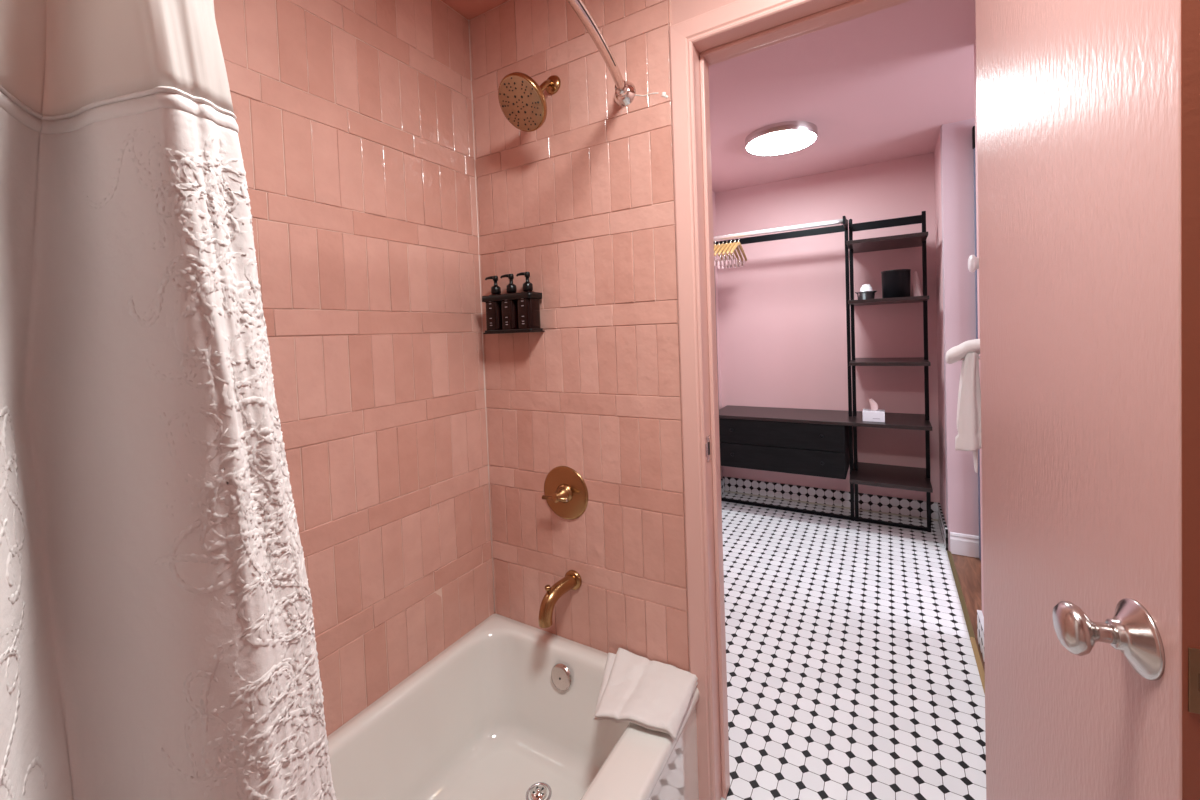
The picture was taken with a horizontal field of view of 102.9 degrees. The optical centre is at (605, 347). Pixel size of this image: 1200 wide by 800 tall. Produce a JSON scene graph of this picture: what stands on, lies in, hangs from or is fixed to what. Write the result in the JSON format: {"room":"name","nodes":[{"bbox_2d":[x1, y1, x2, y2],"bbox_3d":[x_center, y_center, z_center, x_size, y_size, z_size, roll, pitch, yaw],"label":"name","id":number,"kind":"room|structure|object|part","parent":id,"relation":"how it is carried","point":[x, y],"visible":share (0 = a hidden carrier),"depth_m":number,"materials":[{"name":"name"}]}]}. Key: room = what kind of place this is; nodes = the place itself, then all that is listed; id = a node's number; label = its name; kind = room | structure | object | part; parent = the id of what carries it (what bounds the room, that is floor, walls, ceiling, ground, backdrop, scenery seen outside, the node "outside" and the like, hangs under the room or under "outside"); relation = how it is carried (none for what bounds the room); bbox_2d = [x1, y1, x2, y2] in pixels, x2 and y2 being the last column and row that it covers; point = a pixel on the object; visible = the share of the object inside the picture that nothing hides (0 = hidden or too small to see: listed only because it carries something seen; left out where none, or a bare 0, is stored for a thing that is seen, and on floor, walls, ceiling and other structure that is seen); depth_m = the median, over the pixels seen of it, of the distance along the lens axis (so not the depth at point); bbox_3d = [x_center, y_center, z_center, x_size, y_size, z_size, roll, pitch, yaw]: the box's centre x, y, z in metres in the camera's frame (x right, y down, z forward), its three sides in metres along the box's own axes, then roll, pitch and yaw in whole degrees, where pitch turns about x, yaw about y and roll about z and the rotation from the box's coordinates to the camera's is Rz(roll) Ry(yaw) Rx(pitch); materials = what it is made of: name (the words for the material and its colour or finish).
{"room":"bathroom","nodes":[
{"label":"bathroom","id":0,"kind":"room"},
{"bbox_2d":[470,0,736,671],"bbox_3d":[1.210,0.049,0.821,3.947,2.465,0.126,-1,2,30],"label":"wall","id":1,"kind":"structure","parent":0,"point":[508,0],"depth_m":1.38,"materials":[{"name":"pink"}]},
{"bbox_2d":[469,0,688,671],"bbox_3d":[-0.120,-0.090,1.518,0.752,2.120,0.006,-1,2,30],"label":"tiled wall","id":2,"kind":"structure","parent":1,"relation":"attached to","point":[539,445],"depth_m":1.48,"materials":[{"name":"pink tile"}]},
{"bbox_2d":[482,292,544,333],"bbox_3d":[-0.309,-0.110,1.584,0.211,0.127,0.075,-1,2,30],"label":"holder","id":3,"kind":"object","parent":2,"relation":"attached to","point":[520,295],"visible":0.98,"depth_m":1.54,"materials":[{"name":"black plastic"}]},
{"bbox_2d":[485,276,501,329],"bbox_3d":[-0.372,-0.146,1.619,0.068,0.191,0.065,-1,2,30],"label":"soap bottle","id":4,"kind":"object","parent":3,"relation":"in","point":[493,308],"visible":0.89,"depth_m":1.59,"materials":[{"name":"black plastic"}]},
{"bbox_2d":[500,274,517,329],"bbox_3d":[-0.313,-0.147,1.583,0.068,0.191,0.065,-1,2,30],"label":"soap bottle","id":5,"kind":"object","parent":3,"relation":"in","point":[509,314],"visible":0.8,"depth_m":1.56,"materials":[{"name":"black plastic"}]},
{"bbox_3d":[-0.309,-0.109,1.585,0.202,0.124,0.074,-1,2,30],"label":"plate","id":6,"kind":"part","parent":3,"relation":"part of","materials":[{"name":"black plastic"}]},
{"bbox_2d":[516,272,540,328],"bbox_3d":[-0.253,-0.148,1.549,0.068,0.191,0.065,-1,2,30],"label":"soap bottle","id":7,"kind":"object","parent":3,"relation":"in","point":[528,309],"visible":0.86,"depth_m":1.52,"materials":[{"name":"black plastic"}]},
{"bbox_2d":[498,72,560,131],"bbox_3d":[-0.224,-0.750,1.432,0.160,0.203,0.196,-1,2,30],"label":"shower","id":8,"kind":"object","parent":2,"relation":"attached to","point":[522,101],"visible":1,"depth_m":1.39,"materials":[{"name":"gold metal"}]},
{"bbox_3d":[-0.188,-0.797,1.472,0.027,0.075,0.088,-1,2,30],"label":"arm","id":9,"kind":"part","parent":8,"relation":"part of","materials":[{"name":"gold metal"}]},
{"bbox_2d":[538,570,581,627],"bbox_3d":[-0.145,0.780,1.488,0.062,0.110,0.156,-1,2,33],"label":"tub spout","id":10,"kind":"object","parent":2,"relation":"attached to","point":[572,580],"visible":1,"depth_m":1.46,"materials":[{"name":"gold metal"}]},
{"bbox_3d":[-0.177,0.742,1.459,0.018,0.029,0.020,-1,2,30],"label":"diverter knob","id":11,"kind":"part","parent":10,"relation":"part of","materials":[{"name":"gold metal"}]},
{"bbox_2d":[542,466,587,519],"bbox_3d":[-0.145,0.473,1.526,0.174,0.174,0.060,-1,2,30],"label":"shower valve","id":12,"kind":"object","parent":2,"relation":"attached to","point":[565,490],"visible":1,"depth_m":1.53,"materials":[{"name":"gold metal"}]},
{"bbox_3d":[-0.162,0.479,1.511,0.096,0.017,0.012,-1,2,30],"label":"lever handle","id":13,"kind":"part","parent":12,"relation":"part of","materials":[{"name":"gold metal"}]},
{"bbox_2d":[567,0,635,106],"bbox_3d":[-0.282,-0.699,0.706,0.173,0.071,1.512,-1,2,30],"label":"curtain rod","id":14,"kind":"object","parent":2,"relation":"attached to","point":[625,91],"visible":1,"depth_m":1.17,"materials":[{"name":"silver metal"}]},
{"bbox_2d":[0,0,336,799],"bbox_3d":[-0.380,0.296,0.288,0.218,1.920,0.479,-1,2,26],"label":"shower curtain","id":15,"kind":"object","parent":14,"relation":"hanging from","point":[157,632],"visible":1,"depth_m":0.37,"materials":[{"name":"white fabric"}]},
{"bbox_3d":[-0.451,-0.421,0.263,0.147,0.481,0.396,-1,2,30],"label":"sheer panel","id":16,"kind":"part","parent":15,"relation":"part of","materials":[{"name":"white fabric"}]},
{"bbox_2d":[635,92,667,97],"bbox_3d":[0.128,-0.704,1.341,0.102,0.039,0.004,-1,2,30],"label":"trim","id":17,"kind":"structure","parent":2,"relation":"attached to","point":[663,93],"depth_m":1.33,"materials":[{"name":"white"}]},
{"bbox_2d":[669,27,716,799],"bbox_3d":[0.242,0.216,1.319,0.062,2.175,0.020,-1,2,30],"label":"door frame","id":18,"kind":"structure","parent":1,"relation":"attached to","point":[682,62],"depth_m":1.31,"materials":[{"name":"pink paint"}]},
{"bbox_2d":[705,435,710,461],"bbox_3d":[0.283,0.281,1.324,0.003,0.070,0.040,-1,2,30],"label":"strike plate","id":19,"kind":"object","parent":1,"relation":"attached to","point":[708,445],"visible":1,"depth_m":1.32,"materials":[{"name":"silver metal"}]},
{"bbox_2d":[669,0,820,44],"bbox_3d":[0.505,-0.846,1.111,0.762,0.062,0.020,-1,2,30],"label":"trim","id":20,"kind":"structure","parent":1,"relation":"attached to","point":[739,14],"depth_m":1.21,"materials":[{"name":"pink paint"}]},
{"bbox_2d":[694,0,910,799],"bbox_3d":[0.580,0.234,1.204,0.654,2.121,0.123,-1,2,30],"label":"trim","id":21,"kind":"structure","parent":1,"relation":"attached to","point":[822,5],"depth_m":1.31,"materials":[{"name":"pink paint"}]},
{"bbox_2d":[975,0,1199,799],"bbox_3d":[0.672,0.248,0.750,0.110,2.088,0.579,-1,2,23],"label":"door","id":22,"kind":"structure","parent":1,"relation":"in","point":[1088,111],"depth_m":0.62,"materials":[{"name":"pink paint"}]},
{"bbox_3d":[0.562,0.332,0.559,0.053,0.057,0.056,-1,2,30],"label":"knob","id":23,"kind":"part","parent":22,"relation":"part of","materials":[{"name":"silver metal"}]},
{"bbox_3d":[0.600,0.336,0.478,0.025,0.066,0.002,-1,2,22],"label":"latch plate","id":24,"kind":"part","parent":22,"relation":"part of","materials":[{"name":"gold metal"}]},
{"bbox_2d":[441,0,975,192],"bbox_3d":[1.218,-1.234,0.779,4.047,0.100,5.280,-1,2,30],"label":"ceiling","id":25,"kind":"structure","parent":0,"point":[882,85],"depth_m":2.28,"materials":[{"name":"pink paint"}]},
{"bbox_2d":[745,121,817,156],"bbox_3d":[1.019,-1.210,2.793,0.398,0.048,0.398,-1,2,30],"label":"ceiling light","id":26,"kind":"object","parent":25,"relation":"attached to","point":[787,137],"visible":1,"depth_m":2.73,"materials":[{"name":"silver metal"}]},
{"bbox_2d":[747,130,815,154],"bbox_3d":[1.020,-1.192,2.794,0.380,0.006,0.380,-1,2,30],"label":"diffuser","id":27,"kind":"object","parent":26,"relation":"attached to","point":[764,142],"depth_m":2.77,"materials":[{"name":"white plastic"}]},
{"bbox_2d":[712,191,723,477],"bbox_3d":[0.264,0.024,2.898,0.100,2.465,2.500,-1,2,30],"label":"wall","id":28,"kind":"structure","parent":0,"point":[713,193],"depth_m":3.91,"materials":[{"name":"pink paint"}]},
{"bbox_2d":[721,477,724,493],"bbox_3d":[0.352,1.193,2.898,0.012,0.123,2.488,-1,2,30],"label":"baseboard","id":29,"kind":"structure","parent":28,"relation":"attached to","point":[722,478],"depth_m":3.93,"materials":[{"name":"tile"}]},
{"bbox_2d":[715,153,939,502],"bbox_3d":[1.602,-0.046,3.618,1.680,2.465,0.100,-1,2,30],"label":"wall","id":30,"kind":"structure","parent":0,"point":[783,325],"depth_m":3.52,"materials":[{"name":"pink paint"}]},
{"bbox_2d":[723,476,937,520],"bbox_3d":[1.617,1.126,3.604,1.480,0.123,0.012,-1,2,30],"label":"baseboard","id":31,"kind":"structure","parent":30,"relation":"attached to","point":[910,507],"depth_m":3.56,"materials":[{"name":"tile"}]},
{"bbox_2d":[721,492,985,799],"bbox_3d":[1.268,1.329,0.878,3.947,0.100,5.280,-1,2,30],"label":"floor","id":32,"kind":"structure","parent":0,"point":[853,673],"depth_m":1.93,"materials":[{"name":"tile"}]},
{"bbox_2d":[327,614,698,799],"bbox_3d":[-0.443,1.165,0.899,0.778,0.353,1.516,-1,2,30],"label":"bathtub","id":33,"kind":"object","parent":32,"relation":"on","point":[506,711],"visible":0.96,"depth_m":1.41,"materials":[{"name":"white ceramic"}]},
{"bbox_2d":[593,648,697,739],"bbox_3d":[0.084,0.940,1.305,0.297,0.046,0.244,-1,2,30],"label":"towel","id":34,"kind":"object","parent":33,"relation":"on","point":[636,689],"visible":1,"depth_m":1.28,"materials":[{"name":"white fabric"}]},
{"bbox_2d":[714,211,932,531],"bbox_3d":[1.437,0.169,3.388,1.411,2.060,0.467,-1,2,30],"label":"shelving rack","id":35,"kind":"object","parent":32,"relation":"on","point":[871,474],"visible":0.83,"depth_m":3.19,"materials":[{"name":"black metal"}]},
{"bbox_3d":[0.861,0.193,3.734,0.022,2.035,0.022,-1,2,30],"label":"post","id":36,"kind":"part","parent":35,"relation":"part of","materials":[{"name":"black"}]},
{"bbox_2d":[714,235,726,268],"bbox_3d":[0.829,-0.703,3.505,0.022,0.237,0.410,-1,2,30],"label":"clothes hanger","id":37,"kind":"object","parent":35,"relation":"hanging from","point":[717,245],"visible":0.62,"depth_m":3.45,"materials":[{"name":"brown wood"}]},
{"bbox_2d":[714,234,730,268],"bbox_3d":[0.855,-0.704,3.490,0.022,0.237,0.410,-1,2,30],"label":"clothes hanger","id":38,"kind":"object","parent":35,"relation":"hanging from","point":[722,244],"visible":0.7,"depth_m":3.40,"materials":[{"name":"brown wood"}]},
{"bbox_2d":[718,234,734,267],"bbox_3d":[0.880,-0.704,3.475,0.022,0.237,0.410,-1,2,30],"label":"clothes hanger","id":39,"kind":"object","parent":35,"relation":"hanging from","point":[726,243],"visible":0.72,"depth_m":3.38,"materials":[{"name":"brown wood"}]},
{"bbox_2d":[722,233,738,267],"bbox_3d":[0.905,-0.705,3.460,0.022,0.237,0.410,-1,2,30],"label":"clothes hanger","id":40,"kind":"object","parent":35,"relation":"hanging from","point":[730,243],"visible":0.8,"depth_m":3.39,"materials":[{"name":"brown wood"}]},
{"bbox_2d":[726,233,742,266],"bbox_3d":[0.929,-0.705,3.446,0.022,0.237,0.410,-1,2,30],"label":"clothes hanger","id":41,"kind":"object","parent":35,"relation":"hanging from","point":[734,242],"visible":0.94,"depth_m":3.42,"materials":[{"name":"brown wood"}]},
{"bbox_2d":[730,232,746,266],"bbox_3d":[0.953,-0.706,3.432,0.022,0.237,0.410,-1,2,30],"label":"clothes hanger","id":42,"kind":"object","parent":35,"relation":"hanging from","point":[738,244],"visible":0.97,"depth_m":3.42,"materials":[{"name":"brown wood"}]},
{"bbox_3d":[1.121,-0.805,3.328,0.961,0.032,0.032,-1,2,30],"label":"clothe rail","id":43,"kind":"part","parent":35,"relation":"part of","materials":[{"name":"white metal"}]},
{"bbox_2d":[719,418,849,478],"bbox_3d":[1.275,0.681,3.495,0.876,0.354,0.487,-1,2,30],"label":"drawer unit","id":44,"kind":"object","parent":35,"relation":"attached to","point":[820,450],"visible":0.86,"depth_m":3.27,"materials":[{"name":"black wood"}]},
{"bbox_3d":[1.165,0.600,3.312,0.874,0.171,0.020,-1,2,30],"label":"drawer","id":45,"kind":"part","parent":44,"relation":"part of","materials":[{"name":"black wood"}]},
{"bbox_3d":[1.171,0.777,3.317,0.874,0.171,0.020,-1,2,30],"label":"drawer","id":46,"kind":"part","parent":44,"relation":"part of","materials":[{"name":"black wood"}]},
{"bbox_3d":[1.662,0.177,3.264,0.022,2.035,0.022,-1,2,30],"label":"post","id":47,"kind":"part","parent":35,"relation":"part of","materials":[{"name":"black metal"}]},
{"bbox_3d":[1.685,0.177,3.250,0.022,2.035,0.022,-1,2,30],"label":"post","id":48,"kind":"part","parent":35,"relation":"part of","materials":[{"name":"black metal"}]},
{"bbox_2d":[855,291,876,299],"bbox_3d":[1.716,-0.337,3.154,0.132,0.058,0.132,-1,2,30],"label":"steel bowl","id":49,"kind":"object","parent":35,"relation":"on","point":[863,294],"visible":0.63,"depth_m":3.11,"materials":[{"name":"grey metal"}]},
{"bbox_2d":[860,284,872,291],"bbox_3d":[1.716,-0.364,3.152,0.076,0.098,0.076,-1,2,30],"label":"cup","id":50,"kind":"object","parent":49,"relation":"in","point":[866,287],"visible":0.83,"depth_m":3.13,"materials":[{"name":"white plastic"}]},
{"bbox_2d":[862,399,884,421],"bbox_3d":[1.735,0.404,3.099,0.124,0.142,0.111,-1,2,30],"label":"tissue box","id":51,"kind":"object","parent":35,"relation":"on","point":[874,414],"visible":1,"depth_m":3.06,"materials":[{"name":"white cardboard"}]},
{"bbox_3d":[1.825,-0.675,3.117,0.430,0.022,0.467,-1,2,30],"label":"shelf","id":52,"kind":"part","parent":35,"relation":"part of","materials":[{"name":"black wood"}]},
{"bbox_3d":[1.839,-0.300,3.128,0.430,0.022,0.467,-1,2,30],"label":"shelf","id":53,"kind":"part","parent":35,"relation":"part of","materials":[{"name":"black wood"}]},
{"bbox_3d":[1.854,0.094,3.140,0.430,0.022,0.467,-1,2,30],"label":"shelf","id":54,"kind":"part","parent":35,"relation":"part of","materials":[{"name":"black wood"}]},
{"bbox_3d":[1.876,0.850,3.165,0.442,0.024,0.467,-1,2,30],"label":"shelf","id":55,"kind":"part","parent":35,"relation":"part of","materials":[{"name":"black wood"}]},
{"bbox_2d":[881,269,910,297],"bbox_3d":[1.860,-0.400,3.066,0.165,0.179,0.165,-1,2,30],"label":"ice bucket","id":56,"kind":"object","parent":35,"relation":"on","point":[895,283],"visible":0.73,"depth_m":3.00,"materials":[{"name":"black plastic"}]},
{"bbox_2d":[911,271,922,296],"bbox_3d":[1.969,-0.397,3.027,0.065,0.165,0.063,-1,2,30],"label":"plastic bag","id":57,"kind":"object","parent":35,"relation":"on","point":[916,290],"visible":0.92,"depth_m":3.02,"materials":[{"name":"pink"}]},
{"bbox_3d":[2.039,0.165,3.042,0.022,2.045,0.022,-1,2,30],"label":"post","id":58,"kind":"part","parent":35,"relation":"part of","materials":[{"name":"black metal"}]},
{"bbox_2d":[972,126,980,559],"bbox_3d":[2.079,-0.008,2.650,0.049,2.410,0.034,-1,2,30],"label":"panel","id":59,"kind":"object","parent":32,"relation":"on","point":[973,127],"visible":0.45,"depth_m":2.64,"materials":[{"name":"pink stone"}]},
{"bbox_2d":[934,39,983,615],"bbox_3d":[1.631,-0.003,2.095,0.108,2.465,2.500,-1,2,30],"label":"wall","id":60,"kind":"structure","parent":0,"point":[937,153],"depth_m":2.93,"materials":[{"name":"pink paint"}]},
{"bbox_2d":[938,503,947,550],"bbox_3d":[2.125,1.125,3.016,0.012,0.123,0.488,-1,2,30],"label":"baseboard","id":61,"kind":"structure","parent":60,"relation":"attached to","point":[943,527],"depth_m":2.96,"materials":[{"name":"tile"}]},
{"bbox_2d":[947,550,974,637],"bbox_3d":[1.781,1.218,2.413,0.020,0.017,0.897,-1,2,30],"label":"trim","id":62,"kind":"structure","parent":60,"relation":"attached to","point":[956,579],"depth_m":2.32,"materials":[{"name":"gold metal"}]},
{"bbox_2d":[968,255,978,272],"bbox_3d":[1.474,-0.335,1.915,0.036,0.072,0.072,-1,2,30],"label":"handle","id":63,"kind":"object","parent":60,"relation":"attached to","point":[973,262],"visible":0.92,"depth_m":1.90,"materials":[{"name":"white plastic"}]},
{"bbox_2d":[970,637,984,693],"bbox_3d":[1.306,1.259,1.606,0.017,0.016,0.978,-1,2,30],"label":"trim","id":64,"kind":"structure","parent":60,"relation":"attached to","point":[972,639],"depth_m":1.88,"materials":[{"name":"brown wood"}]},
{"bbox_2d":[977,610,984,664],"bbox_3d":[1.294,1.198,1.538,0.016,0.123,1.095,-1,2,30],"label":"baseboard","id":65,"kind":"structure","parent":60,"relation":"attached to","point":[980,634],"depth_m":1.94,"materials":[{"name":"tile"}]},
{"bbox_3d":[1.402,0.040,1.849,0.107,0.040,0.040,-1,2,30],"label":"towel hook","id":66,"kind":"object","parent":60,"relation":"attached to","visible":0},
{"bbox_2d":[945,339,981,472],"bbox_3d":[1.401,0.228,1.860,0.124,0.524,0.094,-1,2,30],"label":"hand towel","id":67,"kind":"object","parent":66,"relation":"hanging from","point":[968,438],"visible":0.95,"depth_m":1.83,"materials":[{"name":"white fabric"}]},
{"bbox_2d":[940,118,978,550],"bbox_3d":[2.977,-0.056,2.215,2.308,2.465,0.100,-1,2,30],"label":"wall","id":68,"kind":"structure","parent":0,"point":[957,163],"depth_m":2.72,"materials":[{"name":"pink paint"}]},
{"bbox_2d":[950,532,978,557],"bbox_3d":[2.951,1.118,2.222,2.200,0.122,0.015,-1,2,30],"label":"baseboard","id":69,"kind":"structure","parent":68,"relation":"attached to","point":[960,544],"depth_m":2.74,"materials":[{"name":"white paint"}]},
{"bbox_3d":[-1.124,0.140,0.643,0.100,2.465,2.560,-1,2,30],"label":"wall","id":70,"kind":"structure","parent":0,"visible":0},
{"bbox_2d":[214,0,493,735],"bbox_3d":[-0.824,-0.051,1.057,0.006,2.120,1.513,-1,2,30],"label":"tiled wall","id":71,"kind":"structure","parent":70,"relation":"attached to","point":[337,168],"depth_m":1.34,"materials":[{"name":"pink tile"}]},
{"bbox_2d":[468,19,494,611],"bbox_3d":[-0.443,-0.093,1.708,0.007,2.110,0.007,-1,2,30],"label":"trim","id":72,"kind":"structure","parent":71,"relation":"attached to","point":[468,19],"depth_m":1.70,"materials":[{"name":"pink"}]}
]}

